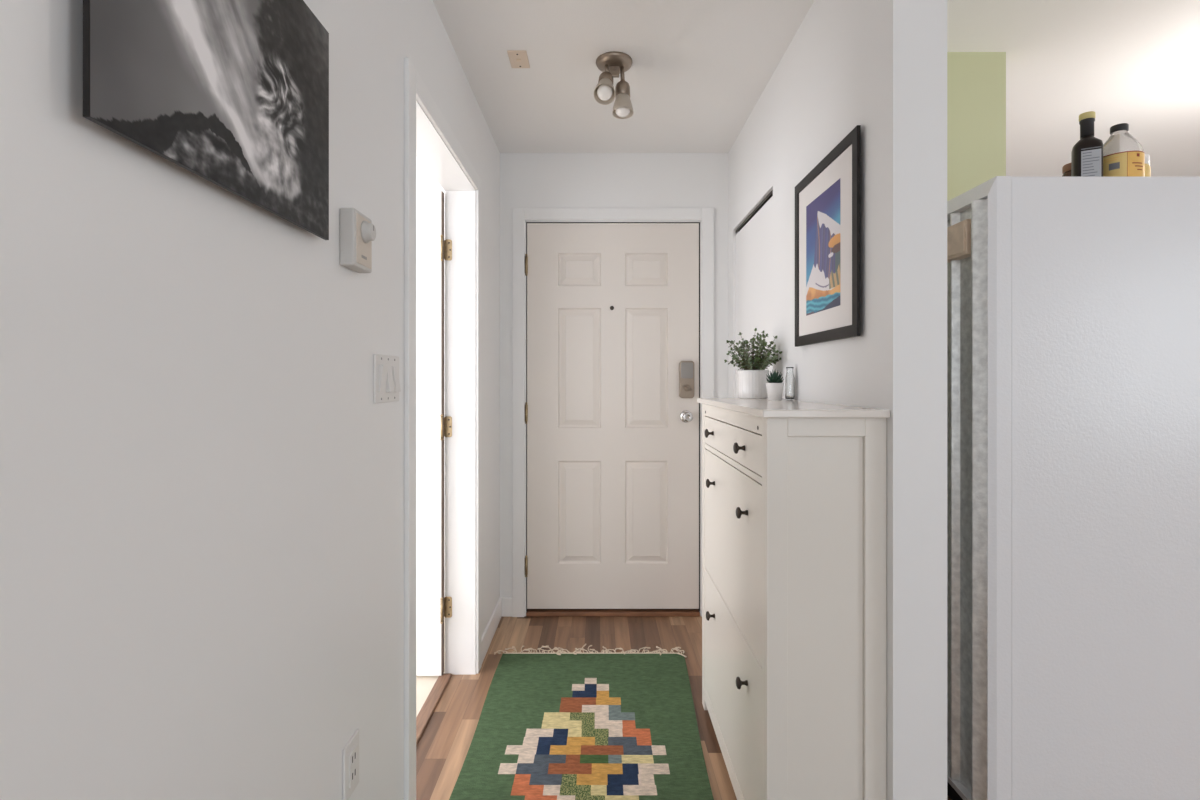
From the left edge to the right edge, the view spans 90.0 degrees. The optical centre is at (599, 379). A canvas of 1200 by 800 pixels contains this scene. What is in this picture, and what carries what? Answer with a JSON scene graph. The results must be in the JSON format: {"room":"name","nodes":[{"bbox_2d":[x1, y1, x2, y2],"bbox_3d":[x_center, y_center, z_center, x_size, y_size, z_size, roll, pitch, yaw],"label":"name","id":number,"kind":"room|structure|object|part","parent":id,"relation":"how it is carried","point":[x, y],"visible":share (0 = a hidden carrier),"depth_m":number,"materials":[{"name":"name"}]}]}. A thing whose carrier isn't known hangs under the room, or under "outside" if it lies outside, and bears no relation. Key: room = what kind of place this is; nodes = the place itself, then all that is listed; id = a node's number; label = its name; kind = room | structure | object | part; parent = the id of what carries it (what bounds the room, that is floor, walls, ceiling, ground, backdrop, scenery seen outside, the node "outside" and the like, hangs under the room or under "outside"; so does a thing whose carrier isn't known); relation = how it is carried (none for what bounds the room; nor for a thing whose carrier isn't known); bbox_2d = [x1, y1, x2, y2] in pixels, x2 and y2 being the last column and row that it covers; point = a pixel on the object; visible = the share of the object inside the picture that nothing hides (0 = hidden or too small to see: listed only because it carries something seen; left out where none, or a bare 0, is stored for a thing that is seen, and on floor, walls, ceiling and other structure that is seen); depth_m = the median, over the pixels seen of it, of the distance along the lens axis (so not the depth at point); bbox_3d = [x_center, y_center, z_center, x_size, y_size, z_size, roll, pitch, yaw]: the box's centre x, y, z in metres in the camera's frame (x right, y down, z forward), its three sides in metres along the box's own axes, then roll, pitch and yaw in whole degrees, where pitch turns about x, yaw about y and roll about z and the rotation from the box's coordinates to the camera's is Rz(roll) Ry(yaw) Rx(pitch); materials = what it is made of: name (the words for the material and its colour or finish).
{"room":"entrance hallway","nodes":[
{"label":"entrance hallway","id":0,"kind":"room"},
{"bbox_2d":[0,0,499,799],"bbox_3d":[-0.590,0.024,-0.221,0.125,2.437,6.758,0,0,0],"label":"wall","id":1,"kind":"structure","parent":0,"point":[202,474],"depth_m":0.79,"materials":[{"name":"white paint"}]},
{"bbox_2d":[83,0,328,239],"bbox_3d":[-0.513,-0.449,0.848,0.027,0.382,0.519,0,0,0],"label":"wall picture","id":2,"kind":"object","parent":1,"relation":"attached to","point":[234,94],"visible":1,"depth_m":0.80,"materials":[{"name":"black"}]},
{"bbox_2d":[342,729,358,799],"bbox_3d":[-0.522,0.814,1.262,0.009,0.117,0.075,0,0,0],"label":"wall outlet","id":3,"kind":"object","parent":1,"relation":"attached to","point":[350,753],"visible":1,"depth_m":1.25,"materials":[{"name":"white plastic"}]},
{"bbox_2d":[349,746,356,787],"bbox_3d":[-0.519,0.814,1.262,0.003,0.069,0.035,0,0,0],"label":"socket","id":4,"kind":"object","parent":3,"relation":"attached to","point":[353,749],"depth_m":1.26,"materials":[{"name":"white plastic"}]},
{"bbox_2d":[340,208,375,272],"bbox_3d":[-0.501,-0.290,1.259,0.052,0.117,0.096,0,0,0],"label":"thermostat","id":5,"kind":"object","parent":1,"relation":"attached to","point":[357,231],"visible":1,"depth_m":1.22,"materials":[{"name":"grey plastic"}]},
{"bbox_3d":[-0.496,-0.290,1.261,0.004,0.101,0.078,0,0,0],"label":"plate","id":6,"kind":"part","parent":5,"relation":"part of","materials":[{"name":"beige plastic"}]},
{"bbox_2d":[373,354,400,403],"bbox_3d":[-0.519,-0.003,1.476,0.016,0.116,0.168,0,0,0],"label":"light switch","id":7,"kind":"object","parent":1,"relation":"attached to","point":[386,383],"visible":1,"depth_m":1.45,"materials":[{"name":"white plastic"}]},
{"bbox_2d":[416,191,451,675],"bbox_3d":[-1.042,0.221,2.482,0.836,2.018,0.098,0,0,0],"label":"door","id":8,"kind":"structure","parent":1,"relation":"in","point":[432,249],"depth_m":2.50,"materials":[{"name":"white paint"}]},
{"bbox_2d":[416,673,451,744],"bbox_3d":[-0.647,1.236,2.102,0.050,0.011,0.838,0,0,0],"label":"trim","id":9,"kind":"structure","parent":1,"relation":"attached to","point":[436,692],"depth_m":2.28,"materials":[{"name":"brown wood"}]},
{"bbox_2d":[404,57,480,799],"bbox_3d":[-0.520,0.187,2.106,0.014,2.110,0.988,0,0,0],"label":"trim","id":10,"kind":"structure","parent":1,"relation":"attached to","point":[415,89],"depth_m":1.64,"materials":[{"name":"white paint"}]},
{"bbox_2d":[416,100,475,674],"bbox_3d":[-0.590,0.216,2.106,0.129,2.052,0.872,0,0,0],"label":"trim","id":11,"kind":"structure","parent":1,"relation":"attached to","point":[432,151],"depth_m":2.53,"materials":[{"name":"white paint"}]},
{"bbox_2d":[481,597,501,664],"bbox_3d":[-0.521,1.192,2.881,0.012,0.100,0.553,0,0,0],"label":"baseboard","id":12,"kind":"structure","parent":1,"relation":"attached to","point":[492,625],"depth_m":2.85,"materials":[{"name":"white paint"}]},
{"bbox_2d":[416,153,727,597],"bbox_3d":[-0.910,0.024,3.218,4.579,2.437,0.120,0,0,0],"label":"wall","id":13,"kind":"structure","parent":0,"point":[527,180],"depth_m":3.16,"materials":[{"name":"white paint"}]},
{"bbox_2d":[502,597,511,616],"bbox_3d":[-0.484,1.192,3.152,0.061,0.100,0.012,0,0,0],"label":"baseboard","id":14,"kind":"structure","parent":13,"relation":"attached to","point":[506,601],"depth_m":3.15,"materials":[{"name":"white paint"}]},
{"bbox_2d":[525,223,698,608],"bbox_3d":[0.062,0.190,3.147,0.917,2.031,0.110,0,0,0],"label":"door","id":15,"kind":"structure","parent":13,"relation":"in","point":[612,406],"depth_m":3.16,"materials":[{"name":"white paint"}]},
{"bbox_3d":[0.453,0.192,3.126,0.066,0.066,0.068,0,0,0],"label":"knob","id":16,"kind":"part","parent":15,"relation":"part of","materials":[{"name":"silver metal"}]},
{"bbox_2d":[512,208,713,616],"bbox_3d":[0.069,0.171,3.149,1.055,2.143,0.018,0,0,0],"label":"trim","id":17,"kind":"structure","parent":13,"relation":"attached to","point":[519,215],"depth_m":3.14,"materials":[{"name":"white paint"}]},
{"bbox_2d":[526,609,699,615],"bbox_3d":[0.069,1.231,3.208,0.913,0.022,0.120,0,0,0],"label":"threshold","id":18,"kind":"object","parent":13,"relation":"attached to","point":[530,612],"depth_m":3.15,"materials":[{"name":"brown wood"}]},
{"bbox_2d":[416,616,951,799],"bbox_3d":[0.200,1.292,0.150,6.800,0.100,7.500,0,0,0],"label":"floor","id":19,"kind":"structure","parent":0,"point":[442,748],"depth_m":2.50,"materials":[{"name":"laminate"}]},
{"bbox_2d":[449,644,713,799],"bbox_3d":[-0.046,1.236,1.737,0.865,0.011,2.134,0,0,0],"label":"rug","id":20,"kind":"object","parent":19,"relation":"on","point":[558,725],"visible":1,"depth_m":2.11,"materials":[{"name":"green fabric"}]},
{"bbox_2d":[697,398,889,799],"bbox_3d":[0.518,0.655,1.861,0.311,1.173,0.939,0,0,0],"label":"cabinet","id":21,"kind":"object","parent":19,"relation":"on","point":[794,492],"visible":1,"depth_m":1.42,"materials":[{"name":"white paint"}]},
{"bbox_3d":[0.378,0.185,2.080,0.030,0.031,0.031,0,0,0],"label":"knob","id":22,"kind":"part","parent":21,"relation":"part of","materials":[{"name":"brown metal"}]},
{"bbox_3d":[0.378,0.808,2.055,0.030,0.031,0.031,0,0,0],"label":"knob","id":23,"kind":"part","parent":21,"relation":"part of","materials":[{"name":"brown metal"}]},
{"bbox_3d":[0.378,0.354,2.055,0.030,0.031,0.031,0,0,0],"label":"knob","id":24,"kind":"part","parent":21,"relation":"part of","materials":[{"name":"brown metal"}]},
{"bbox_3d":[0.403,0.924,1.855,0.019,0.442,0.796,0,0,0],"label":"tilt door","id":25,"kind":"part","parent":21,"relation":"part of","materials":[{"name":"paint"}]},
{"bbox_3d":[0.403,0.476,1.855,0.019,0.436,0.796,0,0,0],"label":"tilt door","id":26,"kind":"part","parent":21,"relation":"part of","materials":[{"name":"paint"}]},
{"bbox_3d":[0.403,0.185,1.855,0.019,0.098,0.796,0,0,0],"label":"drawer","id":27,"kind":"part","parent":21,"relation":"part of","materials":[{"name":"paint"}]},
{"bbox_3d":[0.378,0.185,1.630,0.030,0.031,0.031,0,0,0],"label":"knob","id":28,"kind":"part","parent":21,"relation":"part of","materials":[{"name":"brown metal"}]},
{"bbox_3d":[0.378,0.808,1.600,0.030,0.031,0.031,0,0,0],"label":"knob","id":29,"kind":"part","parent":21,"relation":"part of","materials":[{"name":"brown metal"}]},
{"bbox_3d":[0.378,0.354,1.600,0.030,0.031,0.031,0,0,0],"label":"knob","id":30,"kind":"part","parent":21,"relation":"part of","materials":[{"name":"brown metal"}]},
{"bbox_2d":[724,328,781,398],"bbox_3d":[0.576,-0.062,2.248,0.204,0.262,0.236,0,0,0],"label":"potted plant","id":31,"kind":"object","parent":21,"relation":"on","point":[751,381],"visible":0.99,"depth_m":2.21,"materials":[{"name":"green plant"}]},
{"bbox_3d":[0.573,0.016,2.250,0.118,0.106,0.118,0,0,0],"label":"pot","id":32,"kind":"part","parent":31,"relation":"part of","materials":[{"name":"white ceramic"}]},
{"bbox_2d":[766,369,783,399],"bbox_3d":[0.601,0.015,2.061,0.062,0.108,0.067,0,0,0],"label":"potted succulent","id":33,"kind":"object","parent":21,"relation":"on","point":[774,387],"visible":0.99,"depth_m":2.04,"materials":[{"name":"white ceramic"}]},
{"bbox_2d":[785,367,794,399],"bbox_3d":[0.652,0.013,2.060,0.032,0.113,0.032,0,0,0],"label":"glass bottle","id":34,"kind":"object","parent":21,"relation":"on","point":[789,379],"visible":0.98,"depth_m":2.05,"materials":[{"name":"white"}]},
{"bbox_2d":[947,176,1199,799],"bbox_3d":[1.372,0.367,1.829,0.825,1.750,0.671,0,0,0],"label":"refrigerator","id":35,"kind":"object","parent":19,"relation":"on","point":[1073,303],"visible":0.65,"depth_m":1.49,"materials":[{"name":"white metal"}]},
{"bbox_3d":[0.986,0.322,1.829,0.052,1.568,0.653,0,0,0],"label":"panel","id":36,"kind":"part","parent":35,"relation":"part of","materials":[{"name":"metal"}]},
{"bbox_2d":[1062,163,1070,176],"bbox_3d":[1.503,-0.595,1.895,0.072,0.173,0.072,0,0,0],"label":"spice jar","id":37,"kind":"object","parent":35,"relation":"on","point":[1066,169],"visible":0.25,"depth_m":1.89,"materials":[{"name":"brown glass"}]},
{"bbox_2d":[1071,111,1102,176],"bbox_3d":[1.445,-0.648,1.780,0.071,0.281,0.072,0,0,29],"label":"sauce bottle","id":38,"kind":"object","parent":35,"relation":"on","point":[1087,153],"visible":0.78,"depth_m":1.76,"materials":[{"name":"black glass"}]},
{"bbox_2d":[1103,123,1144,176],"bbox_3d":[1.549,-0.633,1.789,0.112,0.250,0.112,0,0,0],"label":"bottle","id":39,"kind":"object","parent":35,"relation":"on","point":[1123,154],"visible":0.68,"depth_m":1.75,"materials":[{"name":"white"}]},
{"bbox_2d":[1145,154,1150,176],"bbox_3d":[1.665,-0.600,1.870,0.076,0.184,0.076,0,0,0],"label":"jar","id":40,"kind":"object","parent":35,"relation":"on","point":[1147,157],"visible":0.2,"depth_m":1.83,"materials":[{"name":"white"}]},
{"bbox_3d":[1.665,-0.677,1.870,0.072,0.030,0.072,0,0,0],"label":"lid","id":41,"kind":"part","parent":40,"relation":"part of","materials":[{"name":"white plastic"}]},
{"bbox_2d":[766,383,783,399],"bbox_3d":[0.600,0.040,2.060,0.060,0.059,0.060,0,0,0],"label":"pot","id":42,"kind":"object","parent":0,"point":[774,390],"depth_m":2.04,"materials":[{"name":"white ceramic"}]},
{"bbox_2d":[433,0,1199,176],"bbox_3d":[0.200,-1.245,0.150,7.000,0.100,7.700,0,0,0],"label":"ceiling","id":43,"kind":"structure","parent":0,"point":[699,69],"depth_m":2.28,"materials":[{"name":"white paint"}]},
{"bbox_2d":[507,50,529,67],"bbox_3d":[-0.302,-1.191,2.232,0.070,0.008,0.116,0,0,0],"label":"ceiling plate","id":44,"kind":"object","parent":43,"relation":"attached to","point":[518,58],"visible":1,"depth_m":2.22,"materials":[{"name":"beige plastic"}]},
{"bbox_2d":[594,51,632,118],"bbox_3d":[0.051,-1.090,2.226,0.148,0.210,0.186,0,0,0],"label":"ceiling light","id":45,"kind":"object","parent":43,"relation":"attached to","point":[611,64],"visible":1,"depth_m":2.21,"materials":[{"name":"silver metal"}]},
{"bbox_3d":[0.017,-1.054,2.179,0.080,0.091,0.091,0,0,0],"label":"lamp shade","id":46,"kind":"part","parent":45,"relation":"part of","materials":[{"name":"clear glass"}]},
{"bbox_3d":[0.017,-1.053,2.179,0.057,0.073,0.066,0,0,0],"label":"bulb","id":47,"kind":"part","parent":45,"relation":"part of","materials":[{"name":"white glass"}]},
{"bbox_3d":[0.085,-1.146,2.250,0.018,0.069,0.016,0,0,0],"label":"stem","id":48,"kind":"part","parent":45,"relation":"part of","materials":[{"name":"brown metal"}]},
{"bbox_3d":[0.085,-1.026,2.236,0.080,0.073,0.079,0,0,0],"label":"lamp shade","id":49,"kind":"part","parent":45,"relation":"part of","materials":[{"name":"clear glass"}]},
{"bbox_3d":[0.085,-1.021,2.237,0.057,0.072,0.057,0,0,0],"label":"bulb","id":50,"kind":"part","parent":45,"relation":"part of","materials":[{"name":"white glass"}]},
{"bbox_2d":[728,0,946,799],"bbox_3d":[0.738,0.024,2.270,0.125,2.437,1.776,0,0,0],"label":"wall","id":51,"kind":"structure","parent":0,"point":[879,66],"depth_m":1.38,"materials":[{"name":"white paint"}]},
{"bbox_2d":[734,237,735,397],"bbox_3d":[0.683,0.258,3.042,0.011,1.968,0.006,0,0,0],"label":"trim","id":52,"kind":"structure","parent":51,"relation":"attached to","point":[734,237],"depth_m":3.04,"materials":[{"name":"white paint"}]},
{"bbox_2d":[735,196,772,397],"bbox_3d":[0.701,0.249,2.695,0.028,1.965,0.698,0,0,0],"label":"door","id":53,"kind":"structure","parent":51,"relation":"in","point":[754,241],"depth_m":2.65,"materials":[{"name":"white paint"}]},
{"bbox_2d":[735,190,772,232],"bbox_3d":[0.709,-0.730,2.695,0.043,0.060,0.700,0,0,0],"label":"trim","id":54,"kind":"structure","parent":51,"relation":"attached to","point":[770,194],"depth_m":2.67,"materials":[{"name":"brown metal"}]},
{"bbox_2d":[795,125,860,346],"bbox_3d":[0.665,-0.381,1.774,0.020,0.538,0.491,0,0,0],"label":"framed print","id":55,"kind":"object","parent":51,"relation":"attached to","point":[828,198],"visible":1,"depth_m":1.72,"materials":[{"name":"black painted wood"},{"name":"paper"},{"name":"printed ink"}]},
{"bbox_2d":[947,52,1005,200],"bbox_3d":[1.139,0.024,2.236,0.679,2.437,0.100,0,0,0],"label":"wall","id":56,"kind":"structure","parent":0,"point":[976,81],"depth_m":2.19,"materials":[{"name":"green paint"}]}
]}

